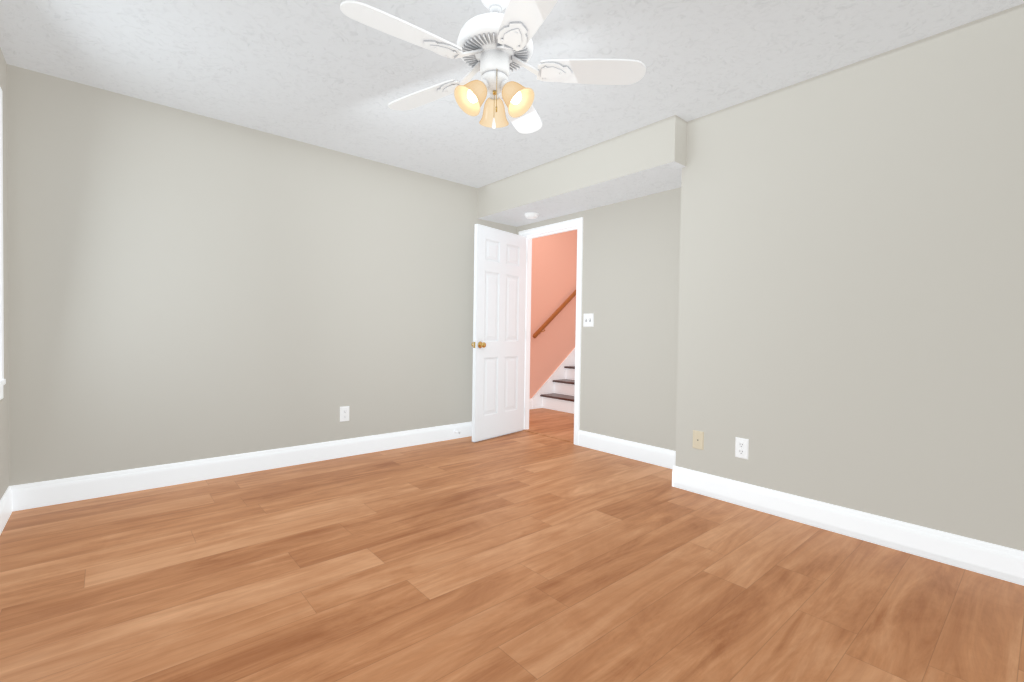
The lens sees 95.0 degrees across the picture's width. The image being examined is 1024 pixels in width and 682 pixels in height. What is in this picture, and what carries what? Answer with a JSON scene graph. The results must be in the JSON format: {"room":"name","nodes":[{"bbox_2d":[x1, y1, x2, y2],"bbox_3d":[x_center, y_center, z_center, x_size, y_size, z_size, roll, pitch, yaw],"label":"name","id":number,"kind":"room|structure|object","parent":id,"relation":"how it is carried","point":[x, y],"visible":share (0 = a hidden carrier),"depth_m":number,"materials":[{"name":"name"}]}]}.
{"room":"empty bedroom","nodes":[
{"label":"empty bedroom","id":0,"kind":"room"},
{"bbox_2d":[0,47,8,499],"bbox_3d":[-1.340,-0.228,0.843,0.110,2.440,4.670,0,1,-41],"label":"wall","id":1,"kind":"structure","parent":0,"point":[4,450],"depth_m":2.48,"materials":[{"name":"grey paint"}]},
{"bbox_2d":[0,87,5,399],"bbox_3d":[-2.254,-0.466,1.916,0.132,1.530,1.040,0,1,-41],"label":"window","id":2,"kind":"structure","parent":1,"relation":"in","point":[2,381],"depth_m":2.31,"materials":[{"name":"white"}]},
{"bbox_2d":[0,485,15,534],"bbox_3d":[-1.310,0.922,0.905,0.014,0.140,4.450,0,1,-41],"label":"baseboard","id":3,"kind":"structure","parent":1,"relation":"attached to","point":[8,501],"depth_m":2.46,"materials":[{"name":"white wood"}]},
{"bbox_2d":[7,64,516,485],"bbox_3d":[-1.393,-0.284,3.811,3.913,2.440,0.110,0,1,-41],"label":"wall","id":4,"kind":"structure","parent":0,"point":[183,286],"depth_m":3.17,"materials":[{"name":"grey paint"}]},
{"bbox_2d":[16,422,471,510],"bbox_3d":[-1.353,0.868,3.789,3.663,0.140,0.030,0,1,-41],"label":"baseboard","id":5,"kind":"structure","parent":4,"relation":"attached to","point":[58,491],"depth_m":3.20,"materials":[{"name":"white wood"}]},
{"bbox_2d":[340,406,348,421],"bbox_3d":[-1.353,0.591,3.795,0.078,0.122,0.009,0,1,-41],"label":"electrical outlet","id":6,"kind":"object","parent":4,"relation":"attached to","point":[344,413],"visible":1,"depth_m":3.79,"materials":[{"name":"white plastic"}]},
{"bbox_2d":[0,408,1023,681],"bbox_3d":[1.149,1.026,3.592,7.470,0.106,5.510,0,1,-41],"label":"floor","id":7,"kind":"structure","parent":0,"point":[522,556],"depth_m":1.90,"materials":[{"name":"laminate"}]},
{"bbox_2d":[540,366,574,413],"bbox_3d":[1.590,0.092,6.808,2.370,1.664,0.920,0,1,-41],"label":"stairs","id":8,"kind":"structure","parent":7,"relation":"on","point":[561,397],"depth_m":6.34,"materials":[{"name":"white wood"}]},
{"bbox_2d":[0,0,1023,187],"bbox_3d":[0.117,-1.499,2.064,3.913,0.100,4.670,0,1,-41],"label":"ceiling","id":9,"kind":"structure","parent":0,"point":[329,74],"depth_m":2.43,"materials":[{"name":"paint"}]},
{"bbox_2d":[340,0,645,133],"bbox_3d":[-0.109,-1.160,1.905,1.154,0.577,1.182,0,1,-41],"label":"ceiling fan","id":10,"kind":"object","parent":9,"relation":"hanging from","point":[494,47],"visible":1,"depth_m":1.88,"materials":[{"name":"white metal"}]},
{"bbox_2d":[477,115,686,226],"bbox_3d":[0.552,-1.330,3.986,0.520,0.296,2.120,0,1,-41],"label":"soffit beam","id":11,"kind":"structure","parent":9,"relation":"attached to","point":[650,159],"depth_m":3.62,"materials":[{"name":"grey paint"}]},
{"bbox_2d":[524,212,537,218],"bbox_3d":[0.183,-1.177,4.413,0.132,0.038,0.132,0,1,-41],"label":"smoke detector","id":12,"kind":"object","parent":11,"relation":"attached to","point":[531,215],"visible":0.98,"depth_m":4.37,"materials":[{"name":"white plastic"}]},
{"bbox_2d":[517,187,680,450],"bbox_3d":[0.495,-0.449,4.535,0.110,2.800,2.918,0,1,-41],"label":"wall","id":13,"kind":"structure","parent":0,"point":[630,301],"depth_m":3.97,"materials":[{"name":"grey paint"}]},
{"bbox_2d":[471,224,525,441],"bbox_3d":[-0.086,-0.070,4.584,0.764,2.000,0.230,0,1,-41],"label":"door","id":14,"kind":"structure","parent":13,"relation":"in","point":[498,344],"depth_m":4.54,"materials":[{"name":"white wood"}]},
{"bbox_2d":[529,399,532,408],"bbox_3d":[-0.083,0.845,6.009,0.942,0.140,0.014,0,1,-41],"label":"baseboard","id":15,"kind":"structure","parent":13,"relation":"attached to","point":[530,400],"depth_m":6.29,"materials":[{"name":"white wood"}]},
{"bbox_2d":[519,217,582,444],"bbox_3d":[0.392,-0.094,4.654,0.144,2.083,0.866,0,1,-41],"label":"trim","id":16,"kind":"structure","parent":13,"relation":"attached to","point":[556,228],"depth_m":4.49,"materials":[{"name":"white wood"}]},
{"bbox_2d":[532,348,574,408],"bbox_3d":[1.235,-0.145,7.115,2.515,2.118,0.022,0,1,-41],"label":"trim","id":17,"kind":"structure","parent":13,"relation":"attached to","point":[547,387],"depth_m":6.55,"materials":[{"name":"white wood"}]},
{"bbox_2d":[532,290,575,337],"bbox_3d":[1.236,-1.044,7.035,2.543,2.019,0.098,0,1,-41],"label":"handrail","id":18,"kind":"object","parent":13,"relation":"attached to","point":[554,315],"visible":0.33,"depth_m":6.43,"materials":[{"name":"brown wood"}]},
{"bbox_2d":[583,313,593,326],"bbox_3d":[0.683,-0.187,4.221,0.017,0.120,0.118,0,1,-41],"label":"light switch","id":19,"kind":"object","parent":13,"relation":"attached to","point":[588,320],"visible":1,"depth_m":4.22,"materials":[{"name":"white plastic"}]},
{"bbox_2d":[578,430,675,467],"bbox_3d":[0.997,0.901,3.860,0.014,0.140,1.174,0,1,-41],"label":"baseboard","id":20,"kind":"structure","parent":13,"relation":"attached to","point":[654,455],"depth_m":3.89,"materials":[{"name":"white wood"}]},
{"bbox_2d":[675,3,1023,550],"bbox_3d":[2.114,-0.205,2.379,0.483,2.440,2.472,0,1,-41],"label":"wall","id":21,"kind":"structure","parent":0,"point":[851,309],"depth_m":2.36,"materials":[{"name":"grey paint"}]},
{"bbox_2d":[693,430,703,449],"bbox_3d":[1.210,0.644,3.050,0.007,0.118,0.075,0,1,-41],"label":"electrical outlet","id":22,"kind":"object","parent":21,"relation":"attached to","point":[698,439],"visible":1,"depth_m":3.04,"materials":[{"name":"beige plastic"}]},
{"bbox_2d":[735,437,748,458],"bbox_3d":[1.390,0.650,2.840,0.009,0.122,0.078,0,1,-41],"label":"outlet","id":23,"kind":"object","parent":21,"relation":"attached to","point":[741,447],"visible":1,"depth_m":2.84,"materials":[{"name":"white plastic"}]},
{"bbox_2d":[668,463,1023,585],"bbox_3d":[1.855,0.943,2.299,0.014,0.140,2.336,0,1,-41],"label":"baseboard","id":24,"kind":"structure","parent":21,"relation":"attached to","point":[991,559],"depth_m":2.36,"materials":[{"name":"white wood"}]}
]}

